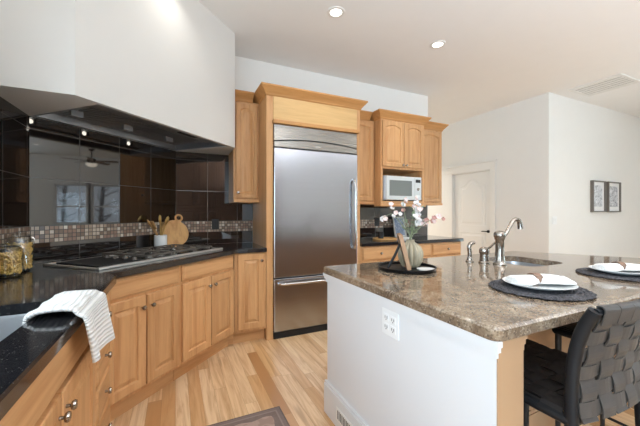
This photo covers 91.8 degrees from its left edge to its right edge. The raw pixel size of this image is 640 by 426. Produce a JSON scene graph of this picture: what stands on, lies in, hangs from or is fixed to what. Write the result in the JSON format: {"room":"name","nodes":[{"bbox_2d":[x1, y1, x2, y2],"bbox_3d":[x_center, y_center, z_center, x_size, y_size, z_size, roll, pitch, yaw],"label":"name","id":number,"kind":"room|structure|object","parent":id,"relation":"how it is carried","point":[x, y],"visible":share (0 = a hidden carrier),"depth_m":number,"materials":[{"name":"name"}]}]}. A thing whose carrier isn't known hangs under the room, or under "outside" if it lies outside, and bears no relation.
{"room":"kitchen","nodes":[
{"label":"kitchen","id":0,"kind":"room"},
{"bbox_2d":[29,116,175,262],"bbox_3d":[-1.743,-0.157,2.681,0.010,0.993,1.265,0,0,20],"label":"tiled wall","id":1,"kind":"structure","parent":0,"point":[78,176],"depth_m":2.48,"materials":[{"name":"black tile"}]},
{"bbox_2d":[31,222,164,243],"bbox_3d":[-1.736,0.149,2.679,0.004,0.118,1.249,0,0,20],"label":"trim","id":2,"kind":"structure","parent":1,"relation":"attached to","point":[42,234],"depth_m":2.44,"materials":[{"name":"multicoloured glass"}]},
{"bbox_2d":[0,0,234,154],"bbox_3d":[-1.425,-1.224,2.546,0.700,1.142,2.074,0,0,20],"label":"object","id":3,"kind":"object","parent":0,"point":[168,63],"depth_m":2.00,"materials":[{"name":"white paint"}]},
{"bbox_2d":[33,104,223,149],"bbox_3d":[-1.435,-0.690,2.565,0.645,0.066,1.241,0,0,20],"label":"range hood","id":4,"kind":"object","parent":3,"relation":"attached to","point":[98,118],"visible":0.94,"depth_m":2.47,"materials":[{"name":"metal"}]},
{"bbox_2d":[193,56,427,244],"bbox_3d":[-0.368,-0.268,3.889,4.420,3.055,0.120,0,0,-25],"label":"wall","id":5,"kind":"structure","parent":0,"point":[249,73],"depth_m":4.04,"materials":[{"name":"white paint"}]},
{"bbox_2d":[229,89,258,203],"bbox_3d":[-0.828,-0.685,3.383,0.268,1.150,0.384,0,0,-25],"label":"upper cabinet","id":6,"kind":"object","parent":5,"relation":"attached to","point":[244,158],"visible":0.98,"depth_m":3.25,"materials":[{"name":"brown wood"}]},
{"bbox_2d":[176,151,426,244],"bbox_3d":[0.060,-0.156,4.016,3.496,0.992,0.010,0,0,-25],"label":"tiled wall","id":7,"kind":"structure","parent":5,"relation":"attached to","point":[202,179],"depth_m":3.43,"materials":[{"name":"black tile"}]},
{"bbox_2d":[212,219,218,229],"bbox_3d":[-1.159,0.125,3.433,0.075,0.116,0.008,0,0,-25],"label":"wall outlet","id":8,"kind":"object","parent":7,"relation":"attached to","point":[215,222],"visible":1,"depth_m":3.43,"materials":[{"name":"black plastic"}]},
{"bbox_2d":[182,221,252,231],"bbox_3d":[-1.150,0.149,3.445,0.803,0.118,0.004,0,0,-25],"label":"trim","id":9,"kind":"structure","parent":7,"relation":"attached to","point":[192,226],"depth_m":3.46,"materials":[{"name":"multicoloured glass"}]},
{"bbox_2d":[375,218,378,225],"bbox_3d":[0.798,0.125,4.346,0.075,0.116,0.008,0,0,-25],"label":"wall outlet","id":10,"kind":"object","parent":7,"relation":"attached to","point":[376,219],"visible":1,"depth_m":4.34,"materials":[{"name":"black plastic"}]},
{"bbox_2d":[360,219,427,227],"bbox_3d":[0.922,0.149,4.411,1.600,0.118,0.004,0,0,-25],"label":"trim","id":11,"kind":"structure","parent":7,"relation":"attached to","point":[363,223],"depth_m":4.38,"materials":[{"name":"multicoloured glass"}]},
{"bbox_2d":[360,110,374,204],"bbox_3d":[0.459,-0.685,3.983,0.388,1.150,0.384,0,0,-25],"label":"upper cabinet","id":12,"kind":"object","parent":5,"relation":"attached to","point":[366,126],"visible":0.41,"depth_m":3.88,"materials":[{"name":"brown wood"}]},
{"bbox_2d":[370,108,431,206],"bbox_3d":[0.983,-0.671,4.150,0.832,1.178,0.524,0,0,-25],"label":"upper cabinet","id":13,"kind":"object","parent":5,"relation":"attached to","point":[398,136],"visible":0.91,"depth_m":3.94,"materials":[{"name":"brown wood"}]},
{"bbox_2d":[383,175,420,200],"bbox_3d":[0.987,-0.309,4.113,0.575,0.315,0.414,0,0,-25],"label":"microwave oven","id":14,"kind":"object","parent":13,"relation":"on","point":[395,188],"visible":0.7,"depth_m":3.92,"materials":[{"name":"white plastic"}]},
{"bbox_2d":[383,201,421,204],"bbox_3d":[0.969,-0.131,4.180,0.640,0.042,0.458,0,0,-25],"label":"shelf","id":15,"kind":"object","parent":13,"relation":"attached to","point":[384,202],"depth_m":3.93,"materials":[{"name":"brown wood"}]},
{"bbox_2d":[424,121,448,205],"bbox_3d":[1.512,-0.685,4.474,0.528,1.150,0.384,0,0,-25],"label":"upper cabinet","id":16,"kind":"object","parent":5,"relation":"attached to","point":[432,130],"visible":0.56,"depth_m":4.35,"materials":[{"name":"brown wood"}]},
{"bbox_2d":[110,330,634,425],"bbox_3d":[3.091,1.310,2.600,10.200,0.100,11.900,0,0,-25],"label":"floor","id":17,"kind":"structure","parent":0,"point":[289,373],"depth_m":2.23,"materials":[{"name":"brown wood"}]},
{"bbox_2d":[0,322,95,425],"bbox_3d":[-1.028,0.821,0.825,0.604,0.878,0.905,0,0,-25],"label":"base cabinet","id":18,"kind":"object","parent":17,"relation":"on","point":[63,393],"visible":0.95,"depth_m":0.96,"materials":[{"name":"brown wood"}]},
{"bbox_2d":[96,291,111,425],"bbox_3d":[-1.291,0.821,1.388,0.604,0.878,0.333,0,0,-25],"label":"base cabinet","id":19,"kind":"object","parent":17,"relation":"on","point":[103,389],"visible":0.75,"depth_m":1.50,"materials":[{"name":"brown wood"}]},
{"bbox_2d":[109,265,179,421],"bbox_3d":[-1.333,0.821,2.093,0.499,0.878,0.590,0,0,20],"label":"base cabinet","id":20,"kind":"object","parent":17,"relation":"on","point":[145,307],"visible":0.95,"depth_m":2.01,"materials":[{"name":"brown wood"}]},
{"bbox_2d":[173,254,233,380],"bbox_3d":[-1.118,0.821,2.682,0.499,0.878,0.660,0,0,20],"label":"base cabinet","id":21,"kind":"object","parent":17,"relation":"on","point":[206,286],"visible":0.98,"depth_m":2.55,"materials":[{"name":"brown wood"}]},
{"bbox_2d":[228,252,265,344],"bbox_3d":[-0.809,0.821,3.226,0.360,0.878,0.629,0,0,-25],"label":"base cabinet","id":22,"kind":"object","parent":17,"relation":"on","point":[249,269],"visible":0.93,"depth_m":2.98,"materials":[{"name":"brown wood"}]},
{"bbox_2d":[208,406,289,425],"bbox_3d":[-0.163,1.255,1.074,0.612,0.008,1.785,0,0,-25],"label":"runner rug","id":23,"kind":"object","parent":17,"relation":"on","point":[274,416],"visible":1,"depth_m":1.87,"materials":[{"name":"fabric"}]},
{"bbox_2d":[253,82,367,339],"bbox_3d":[-0.150,0.000,3.535,1.217,2.520,0.666,0,0,-25],"label":"refrigerator surround","id":24,"kind":"object","parent":17,"relation":"on","point":[278,104],"visible":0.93,"depth_m":3.21,"materials":[{"name":"brown wood"}]},
{"bbox_2d":[273,124,356,338],"bbox_3d":[-0.129,0.188,3.519,0.964,2.145,0.673,0,0,-25],"label":"refrigerator","id":25,"kind":"object","parent":17,"relation":"on","point":[315,170],"visible":0.8,"depth_m":3.23,"materials":[{"name":"silver metal"}]},
{"bbox_2d":[360,245,397,262],"bbox_3d":[0.583,0.821,3.886,0.531,0.878,0.649,0,0,-25],"label":"base cabinet","id":26,"kind":"object","parent":17,"relation":"on","point":[368,254],"visible":0.23,"depth_m":3.60,"materials":[{"name":"brown wood"}]},
{"bbox_2d":[398,243,430,259],"bbox_3d":[1.066,0.821,4.111,0.531,0.878,0.649,0,0,-25],"label":"base cabinet","id":27,"kind":"object","parent":17,"relation":"on","point":[426,247],"visible":0.09,"depth_m":3.92,"materials":[{"name":"brown wood"}]},
{"bbox_2d":[431,241,460,257],"bbox_3d":[1.549,0.821,4.336,0.531,0.878,0.649,0,0,-25],"label":"base cabinet","id":28,"kind":"object","parent":17,"relation":"on","point":[441,249],"visible":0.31,"depth_m":4.06,"materials":[{"name":"brown wood"}]},
{"bbox_2d":[360,235,463,246],"bbox_3d":[1.069,0.360,4.125,1.615,0.040,0.634,0,0,-25],"label":"countertop","id":29,"kind":"structure","parent":28,"relation":"on","point":[364,242],"depth_m":3.95,"materials":[{"name":"black stone"}]},
{"bbox_2d":[373,237,396,239],"bbox_3d":[0.834,0.330,3.986,0.310,0.020,0.310,0,0,-25],"label":"serving tray","id":30,"kind":"object","parent":29,"relation":"on","point":[374,238],"visible":0.91,"depth_m":3.95,"materials":[{"name":"brown wood"}]},
{"bbox_2d":[378,232,383,238],"bbox_3d":[0.785,0.286,3.996,0.072,0.085,0.072,0,0,-25],"label":"tumbler","id":31,"kind":"object","parent":30,"relation":"on","point":[380,234],"visible":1,"depth_m":3.97,"materials":[{"name":"clear glass"}]},
{"bbox_2d":[392,217,406,236],"bbox_3d":[1.123,0.195,4.382,0.200,0.287,0.078,0,0,-25],"label":"framed print","id":32,"kind":"object","parent":29,"relation":"on","point":[397,226],"visible":0.81,"depth_m":4.38,"materials":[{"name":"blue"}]},
{"bbox_2d":[323,273,633,425],"bbox_3d":[1.151,0.820,1.854,1.946,0.880,1.185,0,0,-25],"label":"kitchen island","id":33,"kind":"object","parent":17,"relation":"on","point":[438,372],"visible":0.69,"depth_m":1.29,"materials":[{"name":"white paint"}]},
{"bbox_2d":[336,407,352,425],"bbox_3d":[0.152,1.171,1.698,0.005,0.075,0.260,0,0,-25],"label":"floor register","id":34,"kind":"object","parent":33,"relation":"attached to","point":[343,421],"visible":1,"depth_m":1.76,"materials":[{"name":"white metal"}]},
{"bbox_2d":[382,307,398,340],"bbox_3d":[0.313,0.494,1.387,0.009,0.116,0.114,0,0,-25],"label":"wall outlet","id":35,"kind":"object","parent":33,"relation":"attached to","point":[390,320],"visible":1,"depth_m":1.38,"materials":[{"name":"white plastic"}]},
{"bbox_2d":[384,313,388,321],"bbox_3d":[0.301,0.473,1.408,0.003,0.030,0.034,0,0,-25],"label":"socket","id":36,"kind":"object","parent":35,"relation":"attached to","point":[386,315],"depth_m":1.40,"materials":[{"name":"grey plastic"}]},
{"bbox_2d":[384,322,388,330],"bbox_3d":[0.301,0.515,1.408,0.003,0.030,0.034,0,0,-25],"label":"socket","id":37,"kind":"object","parent":35,"relation":"attached to","point":[386,324],"depth_m":1.40,"materials":[{"name":"grey plastic"}]},
{"bbox_2d":[390,316,395,324],"bbox_3d":[0.322,0.473,1.365,0.003,0.030,0.034,0,0,-25],"label":"socket","id":38,"kind":"object","parent":35,"relation":"attached to","point":[392,318],"depth_m":1.36,"materials":[{"name":"grey plastic"}]},
{"bbox_2d":[390,325,395,334],"bbox_3d":[0.322,0.515,1.365,0.003,0.030,0.034,0,0,-25],"label":"socket","id":39,"kind":"object","parent":35,"relation":"attached to","point":[392,327],"depth_m":1.36,"materials":[{"name":"grey plastic"}]},
{"bbox_2d":[324,251,639,341],"bbox_3d":[1.421,0.360,1.982,2.550,0.040,1.188,0,0,-25],"label":"island countertop","id":40,"kind":"structure","parent":33,"relation":"on","point":[459,294],"depth_m":1.38,"materials":[{"name":"brown stone"}]},
{"bbox_2d":[378,261,436,273],"bbox_3d":[0.523,0.329,1.871,0.344,0.021,0.344,0,0,-25],"label":"round tray","id":41,"kind":"object","parent":40,"relation":"on","point":[396,267],"visible":0.72,"depth_m":1.83,"materials":[{"name":"black metal"}]},
{"bbox_2d":[387,233,412,270],"bbox_3d":[0.468,0.228,1.838,0.142,0.210,0.150,0,0,9],"label":"frame","id":42,"kind":"object","parent":41,"relation":"on","point":[401,245],"visible":0.99,"depth_m":1.76,"materials":[{"name":"brown wood"}]},
{"bbox_2d":[398,237,405,264],"bbox_3d":[0.493,0.225,1.834,0.056,0.175,0.122,0,0,9],"label":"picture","id":43,"kind":"object","parent":42,"relation":"on","point":[401,245],"depth_m":1.76,"materials":[{"name":"brown wood"}]},
{"bbox_2d":[398,239,422,267],"bbox_3d":[0.560,0.249,1.922,0.156,0.168,0.152,0,0,-25],"label":"flower vase","id":44,"kind":"object","parent":41,"relation":"on","point":[414,250],"visible":0.85,"depth_m":1.87,"materials":[{"name":"white ceramic"}]},
{"bbox_2d":[380,214,411,239],"bbox_3d":[0.467,0.138,1.897,0.205,0.270,0.055,0,0,-2],"label":"sprig","id":45,"kind":"object","parent":44,"relation":"in","point":[384,217],"visible":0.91,"depth_m":1.91,"materials":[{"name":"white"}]},
{"bbox_2d":[389,202,410,239],"bbox_3d":[0.496,0.101,1.927,0.140,0.344,0.053,0,0,-11],"label":"sprig","id":46,"kind":"object","parent":44,"relation":"in","point":[391,204],"visible":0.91,"depth_m":1.92,"materials":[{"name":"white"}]},
{"bbox_2d":[401,197,409,233],"bbox_3d":[0.530,0.086,1.935,0.055,0.374,0.054,0,0,-25],"label":"sprig","id":47,"kind":"object","parent":44,"relation":"in","point":[403,204],"visible":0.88,"depth_m":1.94,"materials":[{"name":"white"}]},
{"bbox_2d":[409,195,420,237],"bbox_3d":[0.586,0.082,1.917,0.084,0.382,0.060,0,0,5],"label":"sprig","id":48,"kind":"object","parent":44,"relation":"in","point":[416,197],"visible":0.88,"depth_m":1.91,"materials":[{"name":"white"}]},
{"bbox_2d":[409,216,421,235],"bbox_3d":[0.570,0.145,1.892,0.105,0.256,0.065,0,0,25],"label":"sprig","id":49,"kind":"object","parent":44,"relation":"in","point":[418,220],"visible":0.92,"depth_m":1.89,"materials":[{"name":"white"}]},
{"bbox_2d":[410,205,424,232],"bbox_3d":[0.605,0.111,1.921,0.089,0.324,0.090,0,0,30],"label":"sprig","id":50,"kind":"object","parent":44,"relation":"in","point":[419,209],"visible":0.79,"depth_m":1.91,"materials":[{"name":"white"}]},
{"bbox_2d":[409,218,428,239],"bbox_3d":[0.614,0.151,1.941,0.129,0.244,0.044,0,0,1],"label":"sprig","id":51,"kind":"object","parent":44,"relation":"in","point":[425,219],"visible":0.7,"depth_m":1.94,"materials":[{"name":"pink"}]},
{"bbox_2d":[411,213,444,238],"bbox_3d":[0.666,0.138,1.920,0.216,0.270,0.047,0,0,9],"label":"sprig","id":52,"kind":"object","parent":44,"relation":"in","point":[438,216],"visible":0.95,"depth_m":1.91,"materials":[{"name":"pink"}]},
{"bbox_2d":[417,267,434,270],"bbox_3d":[0.617,0.328,1.800,0.108,0.010,0.108,0,0,-25],"label":"saucer","id":53,"kind":"object","parent":41,"relation":"on","point":[418,268],"visible":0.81,"depth_m":1.81,"materials":[{"name":"white ceramic"}]},
{"bbox_2d":[465,241,474,261],"bbox_3d":[1.050,0.268,2.165,0.063,0.144,0.054,0,0,-8],"label":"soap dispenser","id":54,"kind":"object","parent":40,"relation":"on","point":[469,249],"visible":1,"depth_m":2.15,"materials":[{"name":"silver metal"}]},
{"bbox_2d":[478,242,494,263],"bbox_3d":[1.152,0.261,2.113,0.140,0.158,0.072,0,0,-5],"label":"handle","id":55,"kind":"object","parent":40,"relation":"on","point":[484,251],"visible":0.91,"depth_m":2.09,"materials":[{"name":"silver metal"}]},
{"bbox_2d":[493,217,522,265],"bbox_3d":[1.259,0.184,2.066,0.239,0.311,0.080,0,0,-18],"label":"kitchen faucet","id":56,"kind":"object","parent":40,"relation":"on","point":[499,236],"visible":1,"depth_m":2.02,"materials":[{"name":"silver metal"}]},
{"bbox_2d":[505,261,545,265],"bbox_3d":[1.429,0.472,2.211,0.424,0.184,0.424,0,0,-25],"label":"prep sink","id":57,"kind":"object","parent":40,"relation":"in","point":[508,262],"visible":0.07,"depth_m":2.39,"materials":[{"name":"silver metal"}]},
{"bbox_2d":[488,279,596,301],"bbox_3d":[0.966,0.333,1.371,0.389,0.013,0.393,0,0,-27],"label":"placemat","id":58,"kind":"object","parent":40,"relation":"on","point":[579,294],"visible":0.52,"depth_m":1.28,"materials":[{"name":"grey fabric"}]},
{"bbox_2d":[502,277,578,290],"bbox_3d":[0.966,0.315,1.372,0.275,0.021,0.275,0,0,-27],"label":"dinner plate","id":59,"kind":"object","parent":58,"relation":"on","point":[545,287],"visible":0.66,"depth_m":1.32,"materials":[{"name":"white ceramic"}]},
{"bbox_2d":[505,274,576,285],"bbox_3d":[0.966,0.291,1.372,0.250,0.041,0.174,0,0,-11],"label":"linen napkin","id":60,"kind":"object","parent":59,"relation":"on","point":[526,280],"visible":0.92,"depth_m":1.33,"materials":[{"name":"white fabric"}]},
{"bbox_2d":[526,273,542,282],"bbox_3d":[0.946,0.288,1.368,0.034,0.049,0.064,0,0,-11],"label":"napkin ring","id":61,"kind":"object","parent":60,"relation":"on","point":[539,276],"visible":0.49,"depth_m":1.35,"materials":[{"name":"brown wicker"}]},
{"bbox_2d":[575,267,639,281],"bbox_3d":[1.641,0.333,1.686,0.389,0.013,0.393,0,0,-23],"label":"placemat","id":62,"kind":"object","parent":40,"relation":"on","point":[586,271],"visible":0.54,"depth_m":1.63,"materials":[{"name":"grey fabric"}]},
{"bbox_2d":[588,265,639,275],"bbox_3d":[1.641,0.315,1.687,0.275,0.021,0.275,0,0,-23],"label":"dinner plate","id":63,"kind":"object","parent":62,"relation":"on","point":[632,273],"visible":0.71,"depth_m":1.65,"materials":[{"name":"white ceramic"}]},
{"bbox_2d":[592,263,639,270],"bbox_3d":[1.641,0.291,1.687,0.250,0.041,0.174,0,0,-7],"label":"linen napkin","id":64,"kind":"object","parent":63,"relation":"on","point":[602,266],"visible":0.94,"depth_m":1.65,"materials":[{"name":"white fabric"}]},
{"bbox_2d":[612,262,626,270],"bbox_3d":[1.621,0.288,1.684,0.034,0.049,0.064,0,0,-7],"label":"napkin ring","id":65,"kind":"object","parent":64,"relation":"on","point":[623,264],"visible":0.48,"depth_m":1.66,"materials":[{"name":"brown wicker"}]},
{"bbox_2d":[524,299,639,425],"bbox_3d":[0.873,0.761,1.168,0.488,0.999,0.526,0,0,-25],"label":"bar stool","id":66,"kind":"object","parent":17,"relation":"on","point":[588,383],"visible":0.79,"depth_m":0.94,"materials":[{"name":"black leather"}]},
{"bbox_2d":[552,322,627,425],"bbox_3d":[1.552,0.761,1.512,0.488,0.999,0.526,0,0,-25],"label":"bar stool","id":67,"kind":"object","parent":17,"relation":"on","point":[567,330],"visible":0.09,"depth_m":1.62,"materials":[{"name":"black leather"}]},
{"bbox_3d":[-0.577,0.821,-0.143,0.604,0.878,1.228,0,0,-25],"label":"base cabinet","id":68,"kind":"object","parent":17,"relation":"on","visible":0},
{"bbox_2d":[0,242,266,420],"bbox_3d":[-0.670,0.360,1.347,1.700,0.040,4.208,0,0,-25],"label":"countertop","id":69,"kind":"structure","parent":68,"relation":"on","point":[26,352],"depth_m":1.18,"materials":[{"name":"black stone"}]},
{"bbox_2d":[0,245,24,252],"bbox_3d":[-1.653,0.244,1.646,0.129,0.190,0.124,0,0,-25],"label":"glass jar","id":70,"kind":"object","parent":69,"relation":"on","point":[8,245],"visible":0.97,"depth_m":1.65,"materials":[{"name":"clear glass"}]},
{"bbox_2d":[0,250,21,274],"bbox_3d":[-1.655,0.267,1.644,0.115,0.128,0.113,0,0,18],"label":"pasta","id":71,"kind":"object","parent":70,"relation":"in","point":[7,267],"visible":1,"depth_m":1.63,"materials":[{"name":"yellow food"}]},
{"bbox_2d":[0,314,25,340],"bbox_3d":[-1.045,0.492,0.798,0.404,0.224,0.754,0,0,-25],"label":"sink","id":72,"kind":"object","parent":69,"relation":"in","point":[9,324],"visible":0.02,"depth_m":1.15,"materials":[{"name":"silver metal"}]},
{"bbox_2d":[8,236,34,243],"bbox_3d":[-1.753,0.222,1.814,0.129,0.235,0.124,0,0,-25],"label":"glass jar","id":73,"kind":"object","parent":69,"relation":"on","point":[11,236],"visible":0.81,"depth_m":1.81,"materials":[{"name":"clear"}]},
{"bbox_2d":[7,242,32,269],"bbox_3d":[-1.755,0.250,1.812,0.119,0.161,0.117,0,0,-25],"label":"pasta","id":74,"kind":"object","parent":73,"relation":"in","point":[28,248],"visible":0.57,"depth_m":1.81,"materials":[{"name":"yellow food"}]},
{"bbox_2d":[22,290,114,362],"bbox_3d":[-0.899,0.413,1.142,0.208,0.236,0.390,0,0,-25],"label":"dish towel","id":75,"kind":"object","parent":69,"relation":"on","point":[90,305],"visible":0.91,"depth_m":1.09,"materials":[{"name":"white fabric"}]},
{"bbox_2d":[43,244,222,269],"bbox_3d":[-1.352,0.319,2.457,0.524,0.042,1.150,0,0,20],"label":"gas cooktop","id":76,"kind":"object","parent":69,"relation":"in","point":[113,259],"visible":1,"depth_m":2.26,"materials":[{"name":"silver metal"}]},
{"bbox_2d":[154,235,166,246],"bbox_3d":[-1.518,0.275,2.953,0.112,0.130,0.112,0,0,-25],"label":"utensil crock","id":77,"kind":"object","parent":69,"relation":"on","point":[159,240],"visible":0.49,"depth_m":2.91,"materials":[{"name":"white ceramic"}]},
{"bbox_2d":[149,221,157,234],"bbox_3d":[-1.535,0.202,2.925,0.057,0.254,0.121,0,0,30],"label":"spatula","id":78,"kind":"object","parent":77,"relation":"in","point":[151,222],"visible":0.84,"depth_m":2.88,"materials":[{"name":"brown wood"}]},
{"bbox_2d":[158,215,161,234],"bbox_3d":[-1.523,0.172,2.951,0.030,0.310,0.068,0,0,-25],"label":"serving spoon","id":79,"kind":"object","parent":77,"relation":"in","point":[159,217],"visible":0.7,"depth_m":2.94,"materials":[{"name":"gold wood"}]},
{"bbox_2d":[162,216,168,234],"bbox_3d":[-1.484,0.179,2.951,0.095,0.299,0.067,0,0,-36],"label":"ladle","id":80,"kind":"object","parent":77,"relation":"in","point":[167,217],"visible":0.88,"depth_m":2.95,"materials":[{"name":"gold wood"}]},
{"bbox_2d":[162,214,188,246],"bbox_3d":[-1.483,0.175,3.154,0.276,0.328,0.120,0,0,-43],"label":"cutting board","id":81,"kind":"object","parent":69,"relation":"on","point":[176,232],"visible":0.76,"depth_m":3.15,"materials":[{"name":"brown wood"}]},
{"bbox_2d":[199,0,639,123],"bbox_3d":[3.091,-1.845,2.600,10.200,0.100,11.900,0,0,-25],"label":"ceiling","id":82,"kind":"structure","parent":0,"point":[496,54],"depth_m":3.30,"materials":[{"name":"white paint"}]},
{"bbox_2d":[327,6,344,17],"bbox_3d":[0.143,-1.791,2.770,0.164,0.008,0.164,0,0,-25],"label":"recessed light","id":83,"kind":"object","parent":82,"relation":"in","point":[335,11],"visible":1,"depth_m":2.76,"materials":[{"name":"white metal"}]},
{"bbox_2d":[430,40,445,48],"bbox_3d":[1.253,-1.791,3.299,0.164,0.008,0.164,0,0,-25],"label":"recessed light","id":84,"kind":"object","parent":82,"relation":"in","point":[437,44],"visible":1,"depth_m":3.30,"materials":[{"name":"white metal"}]},
{"bbox_2d":[568,73,639,96],"bbox_3d":[3.989,-1.788,4.365,0.560,0.014,0.600,0,0,-25],"label":"ceiling vent","id":85,"kind":"object","parent":82,"relation":"in","point":[620,80],"visible":1,"depth_m":4.33,"materials":[{"name":"white metal"}]},
{"bbox_2d":[428,92,552,252],"bbox_3d":[2.639,-0.268,6.384,0.120,3.055,3.860,0,0,-25],"label":"wall","id":86,"kind":"structure","parent":0,"point":[519,135],"depth_m":5.06,"materials":[{"name":"white paint"}]},
{"bbox_2d":[446,159,496,254],"bbox_3d":[2.866,0.168,5.849,0.160,2.185,1.080,0,0,-25],"label":"door","id":87,"kind":"structure","parent":86,"relation":"in","point":[471,194],"depth_m":5.82,"materials":[{"name":"white wood"}]},
{"bbox_2d":[553,94,639,257],"bbox_3d":[5.057,-0.268,5.447,3.470,3.055,0.120,0,0,-25],"label":"wall","id":88,"kind":"structure","parent":0,"point":[591,142],"depth_m":5.14,"materials":[{"name":"white paint"}]},
{"bbox_2d":[552,216,556,223],"bbox_3d":[3.530,0.110,4.663,0.116,0.120,0.010,0,0,-25],"label":"light switch","id":89,"kind":"object","parent":88,"relation":"attached to","point":[554,218],"visible":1,"depth_m":4.66,"materials":[{"name":"white plastic"}]},
{"bbox_2d":[590,180,605,211],"bbox_3d":[4.630,-0.275,5.156,0.400,0.520,0.045,0,0,-25],"label":"framed print","id":90,"kind":"object","parent":88,"relation":"attached to","point":[597,188],"visible":1,"depth_m":5.14,"materials":[{"name":"brown"}]},
{"bbox_2d":[606,181,620,211],"bbox_3d":[5.083,-0.275,5.367,0.420,0.520,0.045,0,0,-25],"label":"framed print","id":91,"kind":"object","parent":88,"relation":"attached to","point":[613,189],"visible":0.98,"depth_m":5.37,"materials":[{"name":"brown"}]},
{"bbox_3d":[-0.684,-0.268,-0.804,0.120,3.055,8.360,0,0,-25],"label":"wall","id":92,"kind":"structure","parent":0,"visible":0},
{"bbox_2d":[0,97,28,273],"bbox_3d":[-1.748,-0.157,1.632,0.010,0.993,0.995,0,0,-25],"label":"tiled wall","id":93,"kind":"structure","parent":92,"relation":"attached to","point":[14,123],"depth_m":1.88,"materials":[{"name":"black tile"}]},
{"bbox_2d":[0,227,29,249],"bbox_3d":[-1.740,0.149,1.630,0.004,0.118,0.985,0,0,-25],"label":"trim","id":94,"kind":"structure","parent":93,"relation":"attached to","point":[20,231],"depth_m":1.87,"materials":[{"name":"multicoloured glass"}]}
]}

